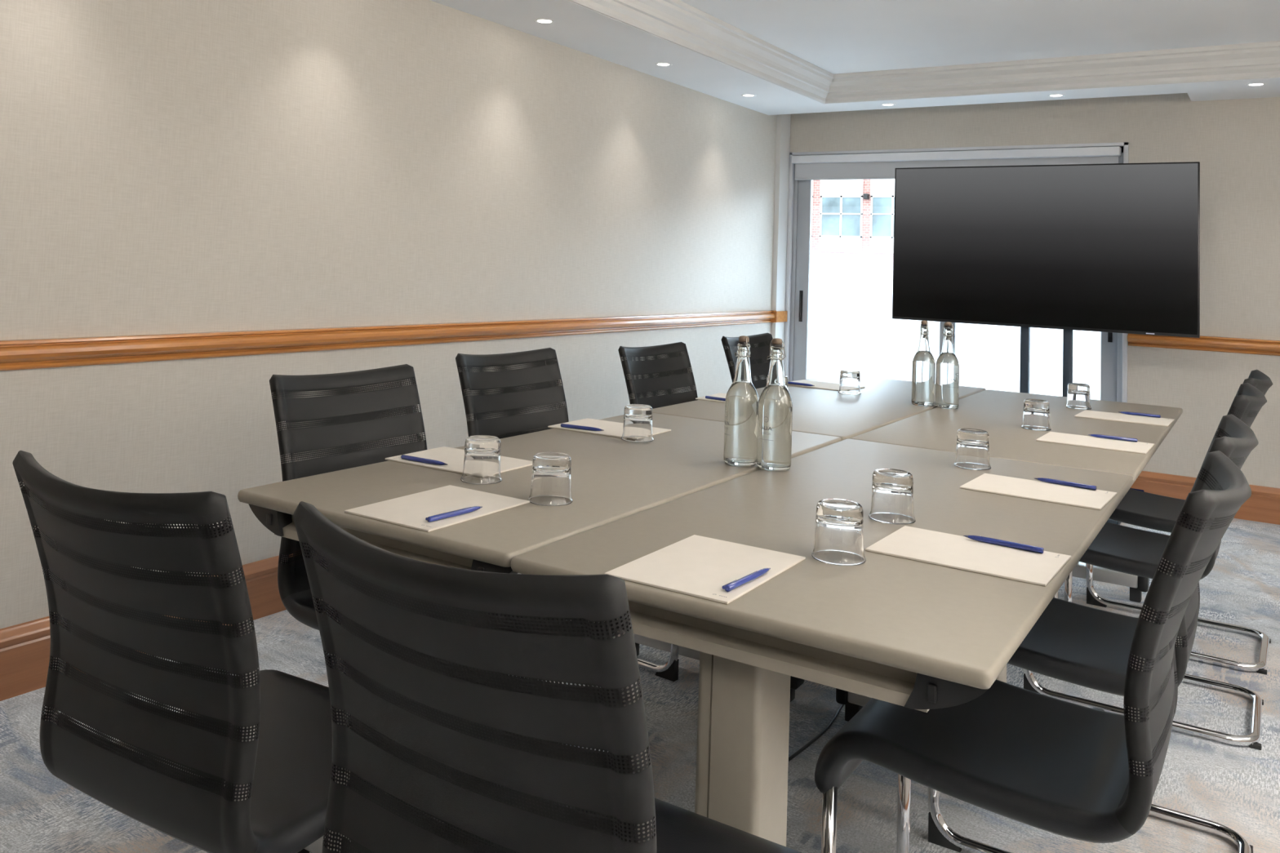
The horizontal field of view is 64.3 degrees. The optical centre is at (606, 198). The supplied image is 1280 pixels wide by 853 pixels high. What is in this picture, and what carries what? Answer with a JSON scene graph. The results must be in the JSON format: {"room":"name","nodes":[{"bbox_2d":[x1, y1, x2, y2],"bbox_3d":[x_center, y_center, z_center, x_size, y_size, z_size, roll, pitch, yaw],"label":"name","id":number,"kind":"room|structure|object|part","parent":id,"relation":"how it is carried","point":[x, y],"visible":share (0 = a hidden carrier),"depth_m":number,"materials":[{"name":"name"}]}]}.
{"room":"conference room","nodes":[
{"label":"conference room","id":0,"kind":"room"},
{"bbox_2d":[0,0,777,629],"bbox_3d":[-1.087,0.138,3.775,0.150,2.620,8.550,0,-4,34],"label":"wall","id":1,"kind":"structure","parent":0,"point":[167,166],"depth_m":3.65,"materials":[{"name":"beige paint"}]},
{"bbox_2d":[0,551,301,701],"bbox_3d":[-1.119,1.342,3.560,0.027,0.188,8.038,0,-4,34],"label":"baseboard","id":2,"kind":"structure","parent":1,"relation":"attached to","point":[24,647],"depth_m":2.84,"materials":[{"name":"brown wood"}]},
{"bbox_2d":[0,310,775,370],"bbox_3d":[-1.071,0.507,3.619,0.047,0.082,8.065,0,-4,34],"label":"trim","id":3,"kind":"structure","parent":1,"relation":"attached to","point":[31,353],"depth_m":3.61,"materials":[{"name":"brown wood"}]},
{"bbox_2d":[770,310,787,322],"bbox_3d":[1.175,0.811,6.985,0.056,0.082,0.180,0,-4,34],"label":"trim","id":4,"kind":"structure","parent":1,"relation":"attached to","point":[780,316],"depth_m":6.94,"materials":[{"name":"brown wood"}]},
{"bbox_2d":[770,114,791,366],"bbox_3d":[1.194,0.497,7.035,0.034,2.500,0.158,0,-4,34],"label":"trim","id":5,"kind":"structure","parent":1,"relation":"attached to","point":[783,124],"depth_m":7.03,"materials":[{"name":"white paint"}]},
{"bbox_2d":[0,518,1279,852],"bbox_3d":[0.879,1.495,2.343,5.000,0.120,8.550,0,-4,34],"label":"floor","id":6,"kind":"structure","parent":0,"point":[1236,788],"depth_m":2.58,"materials":[{"name":"carpet"}]},
{"bbox_2d":[12,450,374,852],"bbox_3d":[-0.582,0.862,1.606,0.447,0.935,0.623,0,-4,30],"label":"chair","id":7,"kind":"object","parent":6,"relation":"on","point":[245,766],"visible":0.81,"depth_m":1.41,"materials":[{"name":"black fabric"}]},
{"bbox_3d":[-0.688,0.630,1.421,0.447,0.505,0.163,0,-4,30],"label":"backrest","id":8,"kind":"part","parent":7,"relation":"part of","materials":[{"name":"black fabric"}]},
{"bbox_3d":[-0.551,0.931,1.660,0.447,0.117,0.489,0,-4,30],"label":"seat","id":9,"kind":"part","parent":7,"relation":"part of","materials":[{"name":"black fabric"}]},
{"bbox_2d":[269,364,562,683],"bbox_3d":[-0.472,0.909,2.412,0.636,0.953,0.456,0,-5,35],"label":"chair","id":10,"kind":"object","parent":6,"relation":"on","point":[355,421],"visible":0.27,"depth_m":2.54,"materials":[{"name":"black fabric"}]},
{"bbox_3d":[-0.655,0.692,2.561,0.166,0.515,0.456,0,-5,35],"label":"backrest","id":11,"kind":"part","parent":10,"relation":"part of","materials":[{"name":"black fabric"}]},
{"bbox_3d":[-0.419,0.974,2.368,0.499,0.120,0.456,0,-5,35],"label":"seat","id":12,"kind":"part","parent":10,"relation":"part of","materials":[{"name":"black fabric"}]},
{"bbox_2d":[237,413,841,852],"bbox_3d":[-0.044,1.026,2.496,0.708,0.765,1.586,0,-4,33],"label":"conference table","id":13,"kind":"object","parent":6,"relation":"on","point":[612,478],"visible":0.36,"depth_m":2.14,"materials":[{"name":"beige laminate"}]},
{"bbox_2d":[344,484,529,532],"bbox_3d":[-0.322,0.595,1.960,0.211,0.004,0.294,0,-4,33],"label":"notepad","id":14,"kind":"object","parent":13,"relation":"on","point":[410,511],"visible":1,"depth_m":1.95,"materials":[{"name":"beige paper"}]},
{"bbox_2d":[425,506,482,522],"bbox_3d":[-0.281,0.584,1.887,0.014,0.010,0.139,-1,-5,37],"label":"ballpoint pen","id":15,"kind":"object","parent":14,"relation":"on","point":[463,511],"visible":1,"depth_m":1.87,"materials":[{"name":"blue plastic"}]},
{"bbox_2d":[385,446,532,474],"bbox_3d":[-0.343,0.623,2.410,0.294,0.004,0.211,0,-4,32],"label":"notepad","id":16,"kind":"object","parent":13,"relation":"on","point":[453,457],"visible":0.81,"depth_m":2.40,"materials":[{"name":"beige paper"}]},
{"bbox_2d":[400,454,448,465],"bbox_3d":[-0.423,0.609,2.361,0.139,0.010,0.013,0,-4,31],"label":"ballpoint pen","id":17,"kind":"object","parent":16,"relation":"on","point":[402,456],"visible":1,"depth_m":2.36,"materials":[{"name":"blue plastic"}]},
{"bbox_2d":[460,435,502,484],"bbox_3d":[-0.272,0.569,2.220,0.090,0.091,0.090,1,-4,14],"label":"glass tumbler","id":18,"kind":"object","parent":13,"relation":"on","point":[482,457],"visible":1,"depth_m":2.19,"materials":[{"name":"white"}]},
{"bbox_2d":[528,452,573,506],"bbox_3d":[-0.112,0.565,2.053,0.090,0.091,0.090,2,-4,-2],"label":"glass tumbler","id":19,"kind":"object","parent":13,"relation":"on","point":[550,486],"visible":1,"depth_m":2.02,"materials":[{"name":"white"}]},
{"bbox_2d":[547,417,671,438],"bbox_3d":[0.008,0.673,2.970,0.294,0.004,0.211,0,-4,32],"label":"notepad","id":20,"kind":"object","parent":13,"relation":"on","point":[611,428],"visible":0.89,"depth_m":2.97,"materials":[{"name":"beige paper"}]},
{"bbox_2d":[560,423,603,431],"bbox_3d":[-0.070,0.659,2.920,0.139,0.010,0.013,0,-4,26],"label":"ballpoint pen","id":21,"kind":"object","parent":20,"relation":"on","point":[564,425],"visible":1,"depth_m":2.92,"materials":[{"name":"blue plastic"}]},
{"bbox_2d":[621,404,653,442],"bbox_3d":[0.085,0.615,2.789,0.090,0.091,0.090,-1,-5,39],"label":"glass tumbler","id":22,"kind":"object","parent":13,"relation":"on","point":[637,418],"visible":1,"depth_m":2.76,"materials":[{"name":"clear glass"}]},
{"bbox_2d":[723,335,759,466],"bbox_3d":[0.336,0.500,2.526,0.083,0.315,0.083,3,-4,-15],"label":"water bottle","id":23,"kind":"object","parent":13,"relation":"on","point":[741,403],"visible":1,"depth_m":2.49,"materials":[{"name":"clear glass"}]},
{"bbox_2d":[293,501,800,852],"bbox_3d":[-0.053,0.851,1.268,0.456,0.953,0.636,0,-4,33],"label":"chair","id":24,"kind":"object","parent":6,"relation":"on","point":[432,708],"visible":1,"depth_m":1.06,"materials":[{"name":"black fabric"}]},
{"bbox_3d":[-0.018,0.922,1.321,0.456,0.120,0.499,0,-4,33],"label":"seat","id":25,"kind":"part","parent":24,"relation":"part of","materials":[{"name":"black fabric"}]},
{"bbox_2d":[455,347,679,686],"bbox_3d":[-0.137,0.968,3.117,0.636,0.953,0.456,-1,-5,38],"label":"chair","id":26,"kind":"object","parent":6,"relation":"on","point":[545,374],"visible":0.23,"depth_m":3.28,"materials":[{"name":"black fabric"}]},
{"bbox_3d":[-0.314,0.751,3.276,0.166,0.515,0.456,-1,-5,38],"label":"backrest","id":27,"kind":"part","parent":26,"relation":"part of","materials":[{"name":"black fabric"}]},
{"bbox_3d":[-0.148,1.252,3.099,0.604,0.376,0.446,-1,-5,38],"label":"cantilever frame","id":28,"kind":"part","parent":26,"relation":"part of","materials":[{"name":"silver metal"}]},
{"bbox_2d":[617,342,697,408],"bbox_3d":[0.368,1.046,3.881,0.623,0.935,0.447,-1,-5,38],"label":"chair","id":29,"kind":"object","parent":6,"relation":"on","point":[667,375],"visible":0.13,"depth_m":4.07,"materials":[{"name":"black fabric"}]},
{"bbox_2d":[720,333,773,388],"bbox_3d":[0.828,1.089,4.420,0.636,0.953,0.456,0,-5,35],"label":"chair","id":30,"kind":"object","parent":6,"relation":"on","point":[759,366],"visible":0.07,"depth_m":4.63,"materials":[{"name":"black fabric"}]},
{"bbox_2d":[788,704,844,761],"bbox_3d":[0.738,1.467,3.012,0.033,0.008,1.200,0,-4,33],"label":"power cable","id":31,"kind":"object","parent":6,"relation":"on","point":[841,706],"visible":0.3,"depth_m":2.71,"materials":[{"name":"black plastic"}]},
{"bbox_2d":[652,373,986,440],"bbox_3d":[0.875,1.152,3.905,0.713,0.765,1.788,0,-4,33],"label":"conference table","id":32,"kind":"object","parent":6,"relation":"on","point":[882,402],"visible":0.09,"depth_m":3.61,"materials":[{"name":"beige laminate"}]},
{"bbox_2d":[695,393,792,402],"bbox_3d":[0.504,0.741,3.734,0.294,0.004,0.211,0,-4,31],"label":"notepad","id":33,"kind":"object","parent":32,"relation":"on","point":[717,395],"visible":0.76,"depth_m":3.76,"materials":[{"name":"beige paper"}]},
{"bbox_2d":[705,395,725,400],"bbox_3d":[0.416,0.727,3.677,0.139,0.010,0.013,-1,-5,39],"label":"ballpoint pen","id":34,"kind":"object","parent":33,"relation":"on","point":[706,397],"visible":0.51,"depth_m":3.69,"materials":[{"name":"blue plastic"}]},
{"bbox_2d":[766,375,787,389],"bbox_3d":[0.633,0.705,3.784,0.090,0.091,0.090,1,-4,21],"label":"glass tumbler","id":35,"kind":"object","parent":32,"relation":"on","point":[785,376],"visible":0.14,"depth_m":3.77,"materials":[{"name":"white"}]},
{"bbox_2d":[787,379,864,391],"bbox_3d":[0.911,0.795,4.319,0.294,0.004,0.211,-1,-5,40],"label":"notepad","id":36,"kind":"object","parent":32,"relation":"on","point":[823,385],"visible":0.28,"depth_m":4.30,"materials":[{"name":"beige paper"}]},
{"bbox_2d":[787,381,814,386],"bbox_3d":[0.810,0.781,4.274,0.139,0.010,0.013,-1,-5,39],"label":"ballpoint pen","id":37,"kind":"object","parent":36,"relation":"on","point":[788,382],"visible":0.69,"depth_m":4.27,"materials":[{"name":"blue plastic"}]},
{"bbox_2d":[838,369,861,394],"bbox_3d":[0.977,0.739,4.092,0.090,0.091,0.090,4,-4,-25],"label":"glass tumbler","id":38,"kind":"object","parent":32,"relation":"on","point":[850,380],"visible":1,"depth_m":4.06,"materials":[{"name":"clear glass"}]},
{"bbox_2d":[911,320,935,406],"bbox_3d":[1.187,0.616,3.810,0.083,0.315,0.083,3,-4,-14],"label":"water bottle","id":39,"kind":"object","parent":32,"relation":"on","point":[923,365],"visible":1,"depth_m":3.78,"materials":[{"name":"clear glass"}]},
{"bbox_2d":[511,439,1133,846],"bbox_3d":[0.571,1.023,2.086,0.752,0.765,1.589,0,-4,33],"label":"conference table","id":40,"kind":"object","parent":6,"relation":"on","point":[919,636],"visible":0.59,"depth_m":1.54,"materials":[{"name":"beige laminate"}]},
{"bbox_2d":[604,534,805,604],"bbox_3d":[0.164,0.592,1.638,0.211,0.004,0.294,0,-4,33],"label":"notepad","id":41,"kind":"object","parent":40,"relation":"on","point":[699,566],"visible":0.96,"depth_m":1.62,"materials":[{"name":"beige paper"}]},
{"bbox_2d":[721,568,770,591],"bbox_3d":[0.217,0.582,1.558,0.013,0.010,0.139,-1,-5,37],"label":"ballpoint pen","id":42,"kind":"object","parent":41,"relation":"on","point":[735,584],"visible":1,"depth_m":1.54,"materials":[{"name":"blue plastic"}]},
{"bbox_3d":[0.206,0.965,1.562,0.106,0.585,0.124,0,-4,33],"label":"leg","id":43,"kind":"part","parent":40,"relation":"part of","materials":[{"name":"paint"}]},
{"bbox_2d":[756,337,792,471],"bbox_3d":[0.412,0.500,2.485,0.083,0.315,0.083,-1,-5,41],"label":"water bottle","id":44,"kind":"object","parent":40,"relation":"on","point":[775,417],"visible":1,"depth_m":2.45,"materials":[{"name":"clear glass"}]},
{"bbox_2d":[811,498,866,565],"bbox_3d":[0.393,0.563,1.722,0.090,0.091,0.090,1,-4,12],"label":"glass tumbler","id":45,"kind":"object","parent":40,"relation":"on","point":[839,526],"visible":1,"depth_m":1.69,"materials":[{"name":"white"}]},
{"bbox_2d":[868,468,915,524],"bbox_3d":[0.565,0.588,2.013,0.090,0.091,0.090,3,-4,-18],"label":"glass tumbler","id":46,"kind":"object","parent":40,"relation":"on","point":[892,490],"visible":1,"depth_m":1.98,"materials":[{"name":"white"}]},
{"bbox_2d":[865,525,1071,586],"bbox_3d":[0.630,0.619,1.773,0.294,0.004,0.211,0,-5,35],"label":"notepad","id":47,"kind":"object","parent":40,"relation":"on","point":[922,545],"visible":0.98,"depth_m":1.75,"materials":[{"name":"beige paper"}]},
{"bbox_2d":[963,535,1044,553],"bbox_3d":[0.708,0.618,1.821,0.139,0.010,0.013,-1,-5,37],"label":"ballpoint pen","id":48,"kind":"object","parent":47,"relation":"on","point":[982,539],"visible":1,"depth_m":1.81,"materials":[{"name":"blue plastic"}]},
{"bbox_2d":[953,428,991,470],"bbox_3d":[0.936,0.641,2.602,0.090,0.091,0.090,3,-4,-10],"label":"glass tumbler","id":49,"kind":"object","parent":40,"relation":"on","point":[972,448],"visible":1,"depth_m":2.57,"materials":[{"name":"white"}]},
{"bbox_2d":[959,473,1117,510],"bbox_3d":[0.987,0.669,2.327,0.294,0.004,0.211,0,-5,35],"label":"notepad","id":50,"kind":"object","parent":40,"relation":"on","point":[1096,500],"visible":1,"depth_m":2.31,"materials":[{"name":"beige paper"}]},
{"bbox_2d":[1034,477,1097,490],"bbox_3d":[1.073,0.668,2.384,0.139,0.010,0.013,-1,-5,40],"label":"ballpoint pen","id":51,"kind":"object","parent":50,"relation":"on","point":[1046,480],"visible":1,"depth_m":2.38,"materials":[{"name":"blue plastic"}]},
{"bbox_2d":[850,389,1182,711],"bbox_3d":[1.481,1.148,3.481,0.748,0.765,1.753,0,-4,33],"label":"conference table","id":52,"kind":"object","parent":6,"relation":"on","point":[998,413],"visible":0.34,"depth_m":3.31,"materials":[{"name":"beige laminate"}]},
{"bbox_2d":[934,321,959,408],"bbox_3d":[1.260,0.616,3.763,0.083,0.315,0.083,6,-5,-42],"label":"water bottle","id":53,"kind":"object","parent":52,"relation":"on","point":[947,366],"visible":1,"depth_m":3.73,"materials":[{"name":"clear glass"}]},
{"bbox_3d":[1.071,1.084,2.887,0.106,0.585,0.124,0,-4,33],"label":"leg","id":54,"kind":"part","parent":52,"relation":"part of","materials":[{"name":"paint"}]},
{"bbox_2d":[1021,399,1051,431],"bbox_3d":[1.399,0.705,3.314,0.090,0.091,0.090,2,-4,9],"label":"glass tumbler","id":55,"kind":"object","parent":52,"relation":"on","point":[1036,412],"visible":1,"depth_m":3.28,"materials":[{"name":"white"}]},
{"bbox_2d":[1066,382,1091,409],"bbox_3d":[1.810,0.758,3.902,0.090,0.091,0.090,0,-4,29],"label":"glass tumbler","id":56,"kind":"object","parent":52,"relation":"on","point":[1078,394],"visible":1,"depth_m":3.87,"materials":[{"name":"clear glass"}]},
{"bbox_2d":[1035,431,1154,454],"bbox_3d":[1.470,0.735,3.062,0.294,0.004,0.211,0,-4,34],"label":"notepad","id":57,"kind":"object","parent":52,"relation":"on","point":[1138,447],"visible":1,"depth_m":3.04,"materials":[{"name":"beige paper"}]},
{"bbox_2d":[1087,434,1137,442],"bbox_3d":[1.550,0.734,3.119,0.139,0.010,0.013,0,-4,34],"label":"ballpoint pen","id":58,"kind":"object","parent":57,"relation":"on","point":[1108,437],"visible":1,"depth_m":3.11,"materials":[{"name":"blue plastic"}]},
{"bbox_2d":[1074,409,1174,426],"bbox_3d":[1.855,0.788,3.645,0.294,0.004,0.211,0,-5,35],"label":"notepad","id":59,"kind":"object","parent":52,"relation":"on","point":[1165,422],"visible":1,"depth_m":3.63,"materials":[{"name":"beige paper"}]},
{"bbox_2d":[1119,411,1160,417],"bbox_3d":[1.938,0.787,3.704,0.139,0.010,0.013,-1,-5,37],"label":"ballpoint pen","id":60,"kind":"object","parent":59,"relation":"on","point":[1122,412],"visible":1,"depth_m":3.70,"materials":[{"name":"blue plastic"}]},
{"bbox_2d":[814,450,1251,852],"bbox_3d":[0.744,0.914,1.766,0.636,0.953,0.456,0,-4,34],"label":"chair","id":61,"kind":"object","parent":6,"relation":"on","point":[1052,765],"visible":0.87,"depth_m":1.65,"materials":[{"name":"black fabric"}]},
{"bbox_3d":[0.733,1.199,1.748,0.604,0.376,0.446,0,-4,34],"label":"cantilever frame","id":62,"kind":"part","parent":61,"relation":"part of","materials":[{"name":"silver metal"}]},
{"bbox_3d":[0.685,0.980,1.800,0.499,0.120,0.456,0,-4,34],"label":"seat","id":63,"kind":"part","parent":61,"relation":"part of","materials":[{"name":"black fabric"}]},
{"bbox_3d":[0.948,0.695,1.651,0.166,0.515,0.456,0,-4,34],"label":"backrest","id":64,"kind":"part","parent":61,"relation":"part of","materials":[{"name":"black fabric"}]},
{"bbox_2d":[892,161,1199,524],"bbox_3d":[2.433,0.764,5.766,1.612,1.900,0.580,0,-4,34],"label":"television","id":65,"kind":"object","parent":6,"relation":"on","point":[1103,247],"visible":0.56,"depth_m":5.69,"materials":[{"name":"black"}]},
{"bbox_2d":[928,413,1258,852],"bbox_3d":[1.097,0.963,2.300,0.636,0.953,0.456,0,-4,33],"label":"chair","id":66,"kind":"object","parent":6,"relation":"on","point":[1074,643],"visible":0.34,"depth_m":2.23,"materials":[{"name":"black fabric"}]},
{"bbox_3d":[1.086,1.247,2.282,0.604,0.376,0.446,0,-4,33],"label":"cantilever frame","id":67,"kind":"part","parent":66,"relation":"part of","materials":[{"name":"silver metal"}]},
{"bbox_3d":[1.037,1.028,2.334,0.499,0.120,0.456,0,-4,33],"label":"seat","id":68,"kind":"part","parent":66,"relation":"part of","materials":[{"name":"black fabric"}]},
{"bbox_3d":[1.302,0.743,2.187,0.166,0.515,0.456,0,-4,33],"label":"backrest","id":69,"kind":"part","parent":66,"relation":"part of","materials":[{"name":"black fabric"}]},
{"bbox_2d":[1022,382,1266,750],"bbox_3d":[1.642,1.036,3.112,0.636,0.953,0.456,0,-4,34],"label":"chair","id":70,"kind":"object","parent":6,"relation":"on","point":[1117,548],"visible":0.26,"depth_m":2.99,"materials":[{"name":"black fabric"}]},
{"bbox_3d":[1.583,1.102,3.145,0.499,0.120,0.456,0,-4,34],"label":"seat","id":71,"kind":"part","parent":70,"relation":"part of","materials":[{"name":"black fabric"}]},
{"bbox_3d":[1.631,1.321,3.093,0.604,0.376,0.446,0,-4,34],"label":"cantilever frame","id":72,"kind":"part","parent":70,"relation":"part of","materials":[{"name":"silver metal"}]},
{"bbox_3d":[1.846,0.817,2.996,0.166,0.515,0.456,0,-4,34],"label":"backrest","id":73,"kind":"part","parent":70,"relation":"part of","materials":[{"name":"black fabric"}]},
{"bbox_2d":[1064,369,1272,675],"bbox_3d":[2.015,1.086,3.655,0.636,0.953,0.456,0,-5,35],"label":"chair","id":74,"kind":"object","parent":6,"relation":"on","point":[1136,508],"visible":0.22,"depth_m":3.62,"materials":[{"name":"black fabric"}]},
{"bbox_3d":[1.956,1.151,3.689,0.499,0.120,0.456,0,-5,35],"label":"seat","id":75,"kind":"part","parent":74,"relation":"part of","materials":[{"name":"black fabric"}]},
{"bbox_3d":[2.003,1.370,3.636,0.604,0.376,0.446,0,-5,35],"label":"cantilever frame","id":76,"kind":"part","parent":74,"relation":"part of","materials":[{"name":"silver metal"}]},
{"bbox_3d":[2.216,0.866,3.535,0.166,0.515,0.456,0,-5,35],"label":"backrest","id":77,"kind":"part","parent":74,"relation":"part of","materials":[{"name":"black fabric"}]},
{"bbox_2d":[430,0,1279,115],"bbox_3d":[0.962,-1.010,2.485,4.700,0.300,8.200,0,-4,34],"label":"ceiling","id":78,"kind":"structure","parent":0,"point":[836,37],"depth_m":5.00,"materials":[{"name":"white paint"}]},
{"bbox_2d":[533,17,555,23],"bbox_3d":[-0.274,-0.776,4.467,0.094,0.004,0.094,0,-4,34],"label":"recessed light","id":79,"kind":"object","parent":78,"relation":"in","point":[542,20],"visible":1,"depth_m":4.46,"materials":[{"name":"white paint"}]},
{"bbox_2d":[654,62,671,66],"bbox_3d":[0.295,-0.699,5.322,0.094,0.004,0.094,0,-4,34],"label":"recessed light","id":80,"kind":"object","parent":78,"relation":"in","point":[660,64],"visible":1,"depth_m":5.32,"materials":[{"name":"white paint"}]},
{"bbox_2d":[741,93,755,97],"bbox_3d":[0.859,-0.623,6.169,0.094,0.004,0.094,0,-4,34],"label":"recessed light","id":81,"kind":"object","parent":78,"relation":"in","point":[743,95],"visible":1,"depth_m":6.16,"materials":[{"name":"white paint"}]},
{"bbox_2d":[880,103,895,106],"bbox_3d":[1.744,-0.579,6.311,0.094,0.004,0.094,0,-4,34],"label":"recessed light","id":82,"kind":"object","parent":78,"relation":"in","point":[882,104],"visible":1,"depth_m":6.31,"materials":[{"name":"white paint"}]},
{"bbox_2d":[568,0,1279,103],"bbox_3d":[0.984,-0.939,2.518,3.660,0.164,6.890,0,-4,34],"label":"trim","id":83,"kind":"structure","parent":78,"relation":"attached to","point":[677,22],"depth_m":5.43,"materials":[{"name":"white paint"}]},
{"bbox_2d":[1047,93,1065,97],"bbox_3d":[2.553,-0.583,5.779,0.094,0.004,0.094,0,-4,34],"label":"recessed light","id":84,"kind":"object","parent":78,"relation":"in","point":[1051,95],"visible":1,"depth_m":5.77,"materials":[{"name":"white paint"}]},
{"bbox_2d":[1245,82,1266,86],"bbox_3d":[3.349,-0.586,5.248,0.094,0.004,0.094,0,-4,34],"label":"recessed light","id":85,"kind":"object","parent":78,"relation":"in","point":[1254,84],"visible":1,"depth_m":5.25,"materials":[{"name":"white paint"}]},
{"bbox_2d":[789,93,1279,488],"bbox_3d":[3.239,0.443,5.897,4.700,2.620,0.200,0,-4,34],"label":"wall","id":86,"kind":"structure","parent":0,"point":[1236,143],"depth_m":5.71,"materials":[{"name":"beige paint"}]},
{"bbox_2d":[783,142,1128,402],"bbox_3d":[2.166,0.715,6.538,2.130,2.076,0.142,0,-4,34],"label":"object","id":87,"kind":"structure","parent":86,"relation":"in","point":[837,320],"depth_m":6.71,"materials":[{"name":"white glass"}]},
{"bbox_3d":[1.340,0.747,7.039,0.024,0.215,0.018,0,-4,34],"label":"handle","id":88,"kind":"part","parent":87,"relation":"part of","materials":[{"name":"black plastic"}]},
{"bbox_3d":[1.770,0.729,6.784,1.090,1.978,0.035,0,-4,34],"label":"sliding sash","id":89,"kind":"part","parent":87,"relation":"part of","materials":[{"name":"glass"}]},
{"bbox_2d":[791,146,1121,180],"bbox_3d":[2.156,-0.214,6.535,2.056,0.168,0.073,0,-4,34],"label":"roller blind","id":90,"kind":"object","parent":87,"relation":"attached to","point":[855,166],"visible":0.79,"depth_m":6.57,"materials":[{"name":"grey fabric"}]},
{"bbox_3d":[2.593,0.729,6.292,1.035,1.978,0.035,0,-4,34],"label":"sliding sash","id":91,"kind":"part","parent":87,"relation":"part of","materials":[{"name":"grey metal"}]},
{"bbox_3d":[2.973,0.743,6.009,0.024,0.215,0.018,0,-4,34],"label":"handle","id":92,"kind":"part","parent":87,"relation":"part of","materials":[{"name":"black plastic"}]},
{"bbox_2d":[1127,333,1279,355],"bbox_3d":[4.060,0.805,5.169,2.530,0.082,0.047,0,-4,34],"label":"trim","id":93,"kind":"structure","parent":86,"relation":"attached to","point":[1215,344],"depth_m":5.64,"materials":[{"name":"brown wood"}]},
{"bbox_2d":[1130,471,1279,524],"bbox_3d":[4.033,1.643,5.123,2.530,0.188,0.027,0,-4,34],"label":"baseboard","id":94,"kind":"structure","parent":86,"relation":"attached to","point":[1263,505],"depth_m":5.51,"materials":[{"name":"brown wood"}]},
{"label":"outside","id":95,"kind":"structure","parent":0,"visible":0},
{"bbox_3d":[17.764,8.114,31.917,80.000,0.200,59.400,0,-4,34],"label":"ground","id":96,"kind":"structure","parent":95,"visible":0},
{"bbox_2d":[810,178,894,271],"bbox_3d":[19.110,3.034,28.558,38.000,9.600,8.250,0,-4,34],"label":"brick building","id":97,"kind":"structure","parent":96,"relation":"on","point":[852,220],"depth_m":31.66,"materials":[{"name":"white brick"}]},
{"bbox_3d":[7.306,1.458,31.850,1.370,0.460,0.130,0,-4,34],"label":"white panel","id":98,"kind":"part","parent":97,"relation":"part of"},
{"bbox_3d":[7.361,0.578,31.939,1.310,1.250,0.032,0,-4,34],"label":"pane","id":99,"kind":"part","parent":97,"relation":"part of","materials":[{"name":"clear glass"}]},
{"bbox_3d":[8.671,1.452,30.941,1.370,0.460,0.130,0,-4,34],"label":"white panel","id":100,"kind":"part","parent":97,"relation":"part of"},
{"bbox_3d":[8.727,0.572,31.031,1.310,1.250,0.032,0,-4,34],"label":"pane","id":101,"kind":"part","parent":97,"relation":"part of","materials":[{"name":"clear glass"}]}
]}

